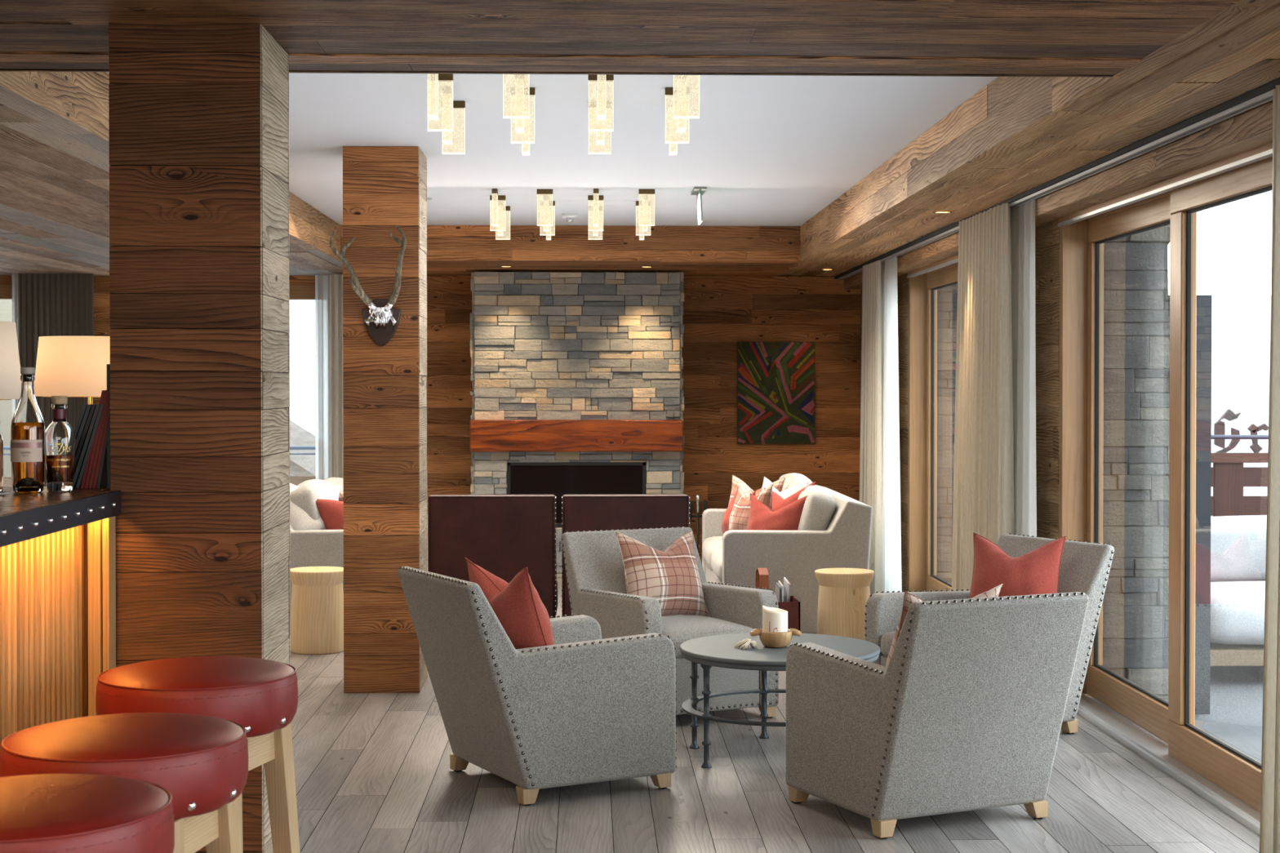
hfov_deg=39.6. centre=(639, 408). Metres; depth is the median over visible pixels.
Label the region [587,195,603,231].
ceiling light
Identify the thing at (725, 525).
pillow
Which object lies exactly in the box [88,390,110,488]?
folder
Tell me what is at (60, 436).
bottle
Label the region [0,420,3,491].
bottle
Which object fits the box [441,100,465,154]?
ceiling light
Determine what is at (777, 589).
magazine
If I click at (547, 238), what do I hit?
ceiling light
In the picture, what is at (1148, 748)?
trim
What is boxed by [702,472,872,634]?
sofa
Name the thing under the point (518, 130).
ceiling light
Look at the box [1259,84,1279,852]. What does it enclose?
curtain
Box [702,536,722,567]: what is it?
seat cushion
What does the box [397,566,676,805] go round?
armchair
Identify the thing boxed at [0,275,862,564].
wall
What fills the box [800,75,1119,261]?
trim
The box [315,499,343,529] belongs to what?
pillow
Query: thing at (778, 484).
pillow
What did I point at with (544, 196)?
ceiling light
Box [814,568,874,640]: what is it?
side table
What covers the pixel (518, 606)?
pillow
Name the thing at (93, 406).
folder
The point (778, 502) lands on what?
pillow
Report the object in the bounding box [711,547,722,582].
seat cushion
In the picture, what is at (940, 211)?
recessed light
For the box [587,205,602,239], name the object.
ceiling light
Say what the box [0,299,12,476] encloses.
sky
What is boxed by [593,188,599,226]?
ceiling light
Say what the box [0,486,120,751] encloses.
bar counter
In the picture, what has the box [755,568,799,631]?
holder
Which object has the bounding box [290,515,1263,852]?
floor
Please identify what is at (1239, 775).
door
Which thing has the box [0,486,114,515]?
countertop
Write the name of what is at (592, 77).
ceiling light
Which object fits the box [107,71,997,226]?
ceiling
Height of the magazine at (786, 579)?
0.385 m
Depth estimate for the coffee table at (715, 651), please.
6.86 m
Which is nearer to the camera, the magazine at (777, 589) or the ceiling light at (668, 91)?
the ceiling light at (668, 91)
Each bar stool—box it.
[0,712,248,852]
[0,773,174,852]
[95,656,300,852]
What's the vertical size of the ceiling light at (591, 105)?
0.209 m
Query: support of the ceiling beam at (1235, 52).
attached to the wall at (720, 313)
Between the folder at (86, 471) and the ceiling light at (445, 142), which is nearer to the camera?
the folder at (86, 471)
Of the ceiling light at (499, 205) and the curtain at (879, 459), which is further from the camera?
the curtain at (879, 459)
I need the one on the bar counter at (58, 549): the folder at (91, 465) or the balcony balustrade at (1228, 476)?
the folder at (91, 465)
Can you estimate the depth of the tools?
12.90 m
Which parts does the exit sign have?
ceiling plate, sign plate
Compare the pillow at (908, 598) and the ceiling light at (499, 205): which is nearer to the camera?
the pillow at (908, 598)
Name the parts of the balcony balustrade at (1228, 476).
steel rail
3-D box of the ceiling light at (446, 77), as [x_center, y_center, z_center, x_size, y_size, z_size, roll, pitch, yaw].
[-0.723,-1.110,6.434,0.092,0.209,0.031,0,1,-2]
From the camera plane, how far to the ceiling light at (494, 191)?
10.18 m
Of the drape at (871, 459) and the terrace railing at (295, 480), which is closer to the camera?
the drape at (871, 459)
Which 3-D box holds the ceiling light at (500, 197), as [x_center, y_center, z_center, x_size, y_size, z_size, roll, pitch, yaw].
[-0.844,-1.160,10.552,0.092,0.209,0.031,0,1,-2]
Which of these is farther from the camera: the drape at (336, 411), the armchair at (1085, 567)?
the drape at (336, 411)
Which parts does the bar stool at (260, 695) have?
seat, leg, leg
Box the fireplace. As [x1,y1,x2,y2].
[469,271,684,577]
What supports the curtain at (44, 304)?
hanging from the wall at (720, 313)
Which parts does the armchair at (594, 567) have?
seat, leg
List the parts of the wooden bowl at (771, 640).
handle, handle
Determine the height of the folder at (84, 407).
0.206 m
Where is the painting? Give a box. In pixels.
[737,342,814,444]
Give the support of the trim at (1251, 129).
attached to the wall at (1047, 234)
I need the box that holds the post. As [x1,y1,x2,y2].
[1195,236,1212,714]
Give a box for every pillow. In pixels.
[288,483,341,530]
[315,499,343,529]
[338,490,343,502]
[464,557,554,648]
[614,529,710,617]
[721,475,785,539]
[721,487,755,533]
[728,480,773,530]
[746,493,807,530]
[761,476,809,499]
[764,481,815,511]
[885,583,1003,667]
[969,532,1066,598]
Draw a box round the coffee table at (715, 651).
[679,632,880,768]
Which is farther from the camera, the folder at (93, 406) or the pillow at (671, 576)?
the pillow at (671, 576)
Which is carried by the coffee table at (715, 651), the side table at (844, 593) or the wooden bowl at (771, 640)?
the wooden bowl at (771, 640)
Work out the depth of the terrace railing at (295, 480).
16.11 m
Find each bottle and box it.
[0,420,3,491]
[10,367,44,493]
[44,395,75,492]
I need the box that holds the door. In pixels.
[1168,156,1272,813]
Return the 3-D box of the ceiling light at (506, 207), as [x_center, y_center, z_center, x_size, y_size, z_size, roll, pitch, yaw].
[-0.862,-1.168,11.182,0.092,0.209,0.031,0,1,-2]
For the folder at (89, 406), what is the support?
on the bar counter at (58, 549)
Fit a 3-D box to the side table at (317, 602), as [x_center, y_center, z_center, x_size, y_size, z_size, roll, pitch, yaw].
[-1.770,1.106,9.757,0.322,0.449,0.322,0,1,-2]
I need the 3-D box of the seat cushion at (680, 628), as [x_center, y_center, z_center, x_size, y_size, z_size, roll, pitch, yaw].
[0.186,0.999,7.850,0.502,0.144,0.571,0,1,-28]
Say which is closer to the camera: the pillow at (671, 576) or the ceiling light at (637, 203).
the pillow at (671, 576)
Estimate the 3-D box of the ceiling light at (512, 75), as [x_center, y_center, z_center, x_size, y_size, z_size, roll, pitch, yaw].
[-0.426,-1.106,6.124,0.092,0.209,0.031,0,1,-2]
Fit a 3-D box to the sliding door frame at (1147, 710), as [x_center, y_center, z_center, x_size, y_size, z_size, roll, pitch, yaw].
[2.126,0.238,7.604,0.060,2.197,1.310,0,1,-2]
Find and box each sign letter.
[1213,408,1240,453]
[1247,423,1268,453]
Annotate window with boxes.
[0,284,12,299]
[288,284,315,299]
[926,264,958,591]
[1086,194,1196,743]
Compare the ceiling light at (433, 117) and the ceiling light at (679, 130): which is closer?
the ceiling light at (433, 117)
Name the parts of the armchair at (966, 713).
leg, leg, leg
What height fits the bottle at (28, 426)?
0.296 m
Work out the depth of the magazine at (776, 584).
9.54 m
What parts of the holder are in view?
loop handle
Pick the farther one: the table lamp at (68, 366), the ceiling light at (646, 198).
the ceiling light at (646, 198)
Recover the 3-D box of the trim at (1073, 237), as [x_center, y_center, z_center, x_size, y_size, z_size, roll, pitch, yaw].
[2.095,0.237,6.338,0.160,2.230,3.950,0,1,-2]
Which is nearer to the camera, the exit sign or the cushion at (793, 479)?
the exit sign
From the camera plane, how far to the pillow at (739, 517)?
10.62 m
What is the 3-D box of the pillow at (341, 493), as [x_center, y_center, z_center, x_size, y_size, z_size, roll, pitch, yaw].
[-1.585,0.663,10.712,0.486,0.501,0.233,-1,1,-45]
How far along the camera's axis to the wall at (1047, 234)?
8.59 m
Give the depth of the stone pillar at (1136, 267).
8.34 m
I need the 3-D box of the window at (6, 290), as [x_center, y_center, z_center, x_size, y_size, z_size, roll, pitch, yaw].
[-5.904,0.141,14.191,2.030,2.270,0.090,0,1,-2]
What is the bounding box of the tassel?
[734,636,756,649]
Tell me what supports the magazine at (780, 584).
in the holder
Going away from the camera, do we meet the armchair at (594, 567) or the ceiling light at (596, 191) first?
the armchair at (594, 567)
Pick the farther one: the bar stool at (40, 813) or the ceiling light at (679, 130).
the ceiling light at (679, 130)
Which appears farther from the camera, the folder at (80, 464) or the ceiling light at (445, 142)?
the ceiling light at (445, 142)
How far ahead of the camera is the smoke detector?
11.65 m
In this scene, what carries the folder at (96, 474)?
on the bar counter at (58, 549)
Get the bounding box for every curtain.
[12,273,93,486]
[315,274,343,479]
[859,255,902,594]
[951,199,1036,591]
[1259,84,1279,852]
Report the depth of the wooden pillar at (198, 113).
4.34 m
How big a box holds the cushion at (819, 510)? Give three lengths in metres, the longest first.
0.847 x 0.432 x 0.202 m
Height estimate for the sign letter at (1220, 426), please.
0.475 m
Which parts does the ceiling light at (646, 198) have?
glass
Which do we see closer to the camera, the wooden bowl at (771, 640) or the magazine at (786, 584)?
the wooden bowl at (771, 640)
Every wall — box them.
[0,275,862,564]
[860,218,1089,696]
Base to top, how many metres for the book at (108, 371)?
0.305 m
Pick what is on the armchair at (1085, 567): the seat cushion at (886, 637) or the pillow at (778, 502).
the seat cushion at (886, 637)
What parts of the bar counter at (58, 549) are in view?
slat panel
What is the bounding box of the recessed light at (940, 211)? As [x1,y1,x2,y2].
[933,210,952,213]
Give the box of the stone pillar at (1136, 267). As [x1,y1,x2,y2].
[1102,210,1201,699]
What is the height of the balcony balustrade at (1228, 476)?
1.218 m
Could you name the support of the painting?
attached to the wall at (720, 313)
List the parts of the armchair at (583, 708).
leg, leg, leg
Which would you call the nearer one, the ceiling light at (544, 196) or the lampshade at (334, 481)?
the ceiling light at (544, 196)
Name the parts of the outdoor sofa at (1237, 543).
timber frame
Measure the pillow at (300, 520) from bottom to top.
0.519 m
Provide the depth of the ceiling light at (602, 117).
6.10 m
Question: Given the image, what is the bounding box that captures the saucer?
[0,491,9,495]
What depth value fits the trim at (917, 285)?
12.16 m
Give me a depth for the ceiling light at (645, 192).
10.21 m
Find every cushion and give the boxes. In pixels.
[289,479,332,529]
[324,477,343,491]
[661,615,754,658]
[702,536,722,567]
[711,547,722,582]
[778,472,812,491]
[791,484,835,530]
[880,631,895,657]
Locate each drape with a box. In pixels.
[329,274,343,478]
[859,260,883,594]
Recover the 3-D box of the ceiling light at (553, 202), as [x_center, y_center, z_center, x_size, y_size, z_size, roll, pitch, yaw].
[-0.566,-1.164,10.872,0.092,0.209,0.031,0,1,-2]
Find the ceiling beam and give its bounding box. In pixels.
[0,0,1239,76]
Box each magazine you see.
[774,584,780,601]
[775,582,781,601]
[777,580,783,601]
[783,577,789,601]
[786,578,791,601]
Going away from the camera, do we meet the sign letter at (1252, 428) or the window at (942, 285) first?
the window at (942, 285)
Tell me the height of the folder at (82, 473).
0.208 m
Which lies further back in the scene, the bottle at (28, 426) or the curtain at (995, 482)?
the curtain at (995, 482)
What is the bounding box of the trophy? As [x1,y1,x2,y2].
[329,224,406,346]
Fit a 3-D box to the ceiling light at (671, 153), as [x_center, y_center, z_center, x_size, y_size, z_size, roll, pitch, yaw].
[0.132,-1.117,7.069,0.031,0.209,0.092,0,1,-2]
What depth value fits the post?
7.96 m
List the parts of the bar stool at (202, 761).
leg, leg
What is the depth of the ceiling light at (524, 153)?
7.03 m
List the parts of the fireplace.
fire glass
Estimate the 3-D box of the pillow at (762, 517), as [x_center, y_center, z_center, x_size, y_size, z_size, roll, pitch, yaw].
[0.786,0.702,10.450,0.415,0.392,0.227,0,1,28]
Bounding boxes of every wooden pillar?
[108,22,290,852]
[342,146,427,693]
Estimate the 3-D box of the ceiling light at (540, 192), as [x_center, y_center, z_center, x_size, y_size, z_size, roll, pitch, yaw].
[-0.547,-1.156,10.222,0.092,0.209,0.031,0,1,-2]
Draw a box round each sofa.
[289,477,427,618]
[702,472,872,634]
[1209,515,1266,666]
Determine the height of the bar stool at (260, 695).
0.856 m
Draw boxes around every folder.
[72,404,100,488]
[73,404,96,476]
[74,404,87,439]
[74,404,92,458]
[75,404,104,488]
[80,390,105,488]
[84,390,108,488]
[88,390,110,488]
[92,399,111,488]
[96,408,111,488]
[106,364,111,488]
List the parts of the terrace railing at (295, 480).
steel rail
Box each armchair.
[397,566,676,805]
[560,526,778,718]
[786,591,1088,839]
[864,533,1114,733]
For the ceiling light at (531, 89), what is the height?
0.209 m
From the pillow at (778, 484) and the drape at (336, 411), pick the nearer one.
the pillow at (778, 484)
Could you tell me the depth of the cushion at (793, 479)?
11.32 m
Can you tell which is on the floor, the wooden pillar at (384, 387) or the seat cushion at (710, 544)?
the wooden pillar at (384, 387)
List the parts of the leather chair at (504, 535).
seat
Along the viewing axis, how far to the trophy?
8.33 m
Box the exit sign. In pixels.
[691,186,706,225]
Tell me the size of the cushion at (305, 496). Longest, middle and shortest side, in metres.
0.847 x 0.432 x 0.202 m
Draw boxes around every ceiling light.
[426,73,453,131]
[427,73,438,119]
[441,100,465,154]
[442,85,452,144]
[489,195,505,231]
[491,188,497,226]
[495,205,510,239]
[497,200,503,235]
[502,74,529,118]
[510,87,534,143]
[515,74,524,133]
[521,99,529,155]
[537,189,552,226]
[539,200,555,235]
[543,195,549,231]
[546,205,551,239]
[587,100,611,154]
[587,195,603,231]
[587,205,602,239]
[588,74,613,131]
[592,200,598,235]
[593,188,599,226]
[595,85,604,144]
[597,74,605,119]
[635,200,650,235]
[639,189,654,226]
[639,205,644,239]
[642,195,648,231]
[665,87,689,143]
[668,99,677,155]
[672,75,699,118]
[676,75,686,133]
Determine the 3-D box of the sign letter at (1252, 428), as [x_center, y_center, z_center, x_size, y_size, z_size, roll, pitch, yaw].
[6.684,0.330,19.210,0.229,0.326,0.060,0,1,-2]
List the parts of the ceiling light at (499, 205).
glass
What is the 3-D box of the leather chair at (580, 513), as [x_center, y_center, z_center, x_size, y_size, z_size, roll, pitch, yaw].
[-0.089,0.902,10.255,0.718,0.845,0.693,0,1,-2]
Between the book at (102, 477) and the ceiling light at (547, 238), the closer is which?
the book at (102, 477)
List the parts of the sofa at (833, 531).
seat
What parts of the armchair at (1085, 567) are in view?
seat, leg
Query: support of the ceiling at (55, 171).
attached to the wall at (720, 313)
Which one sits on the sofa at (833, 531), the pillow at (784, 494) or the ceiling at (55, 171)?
the pillow at (784, 494)
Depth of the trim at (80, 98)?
6.17 m
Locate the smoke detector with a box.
[561,213,577,222]
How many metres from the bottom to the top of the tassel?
0.042 m
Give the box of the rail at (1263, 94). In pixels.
[833,77,1279,280]
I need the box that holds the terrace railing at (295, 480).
[3,446,315,486]
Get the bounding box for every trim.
[0,71,341,260]
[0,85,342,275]
[341,225,799,276]
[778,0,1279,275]
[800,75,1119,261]
[844,99,1272,289]
[906,142,1272,835]
[907,262,958,591]
[1058,191,1170,693]
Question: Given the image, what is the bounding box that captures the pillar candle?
[762,605,787,632]
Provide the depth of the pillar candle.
6.92 m
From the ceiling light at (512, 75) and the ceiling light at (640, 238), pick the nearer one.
the ceiling light at (512, 75)
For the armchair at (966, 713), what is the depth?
5.75 m
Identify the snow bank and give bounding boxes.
[288,420,315,475]
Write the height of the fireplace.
2.324 m
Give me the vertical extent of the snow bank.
3.980 m
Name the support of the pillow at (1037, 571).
on the armchair at (1085, 567)
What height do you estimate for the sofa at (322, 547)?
0.889 m
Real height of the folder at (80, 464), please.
0.207 m
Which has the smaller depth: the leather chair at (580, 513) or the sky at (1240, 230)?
the leather chair at (580, 513)
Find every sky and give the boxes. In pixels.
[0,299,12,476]
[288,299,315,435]
[1198,190,1271,496]
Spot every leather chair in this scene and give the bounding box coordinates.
[426,494,557,617]
[561,494,689,617]
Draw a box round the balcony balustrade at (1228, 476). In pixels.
[1210,435,1268,516]
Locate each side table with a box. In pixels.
[289,566,343,654]
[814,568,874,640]
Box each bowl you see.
[750,628,801,648]
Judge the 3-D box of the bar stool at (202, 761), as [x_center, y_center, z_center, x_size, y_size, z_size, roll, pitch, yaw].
[-0.904,0.984,3.131,0.421,0.856,0.421,0,1,8]
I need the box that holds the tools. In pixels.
[688,494,706,552]
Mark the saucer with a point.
(2, 493)
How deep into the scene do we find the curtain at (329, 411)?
13.97 m
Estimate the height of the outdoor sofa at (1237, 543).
0.770 m
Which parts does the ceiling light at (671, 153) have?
glass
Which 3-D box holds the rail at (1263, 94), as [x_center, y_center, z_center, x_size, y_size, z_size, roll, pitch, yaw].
[1.864,-0.953,5.681,0.100,0.054,17.270,0,1,-2]
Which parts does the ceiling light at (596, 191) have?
glass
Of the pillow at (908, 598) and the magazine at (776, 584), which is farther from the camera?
the magazine at (776, 584)

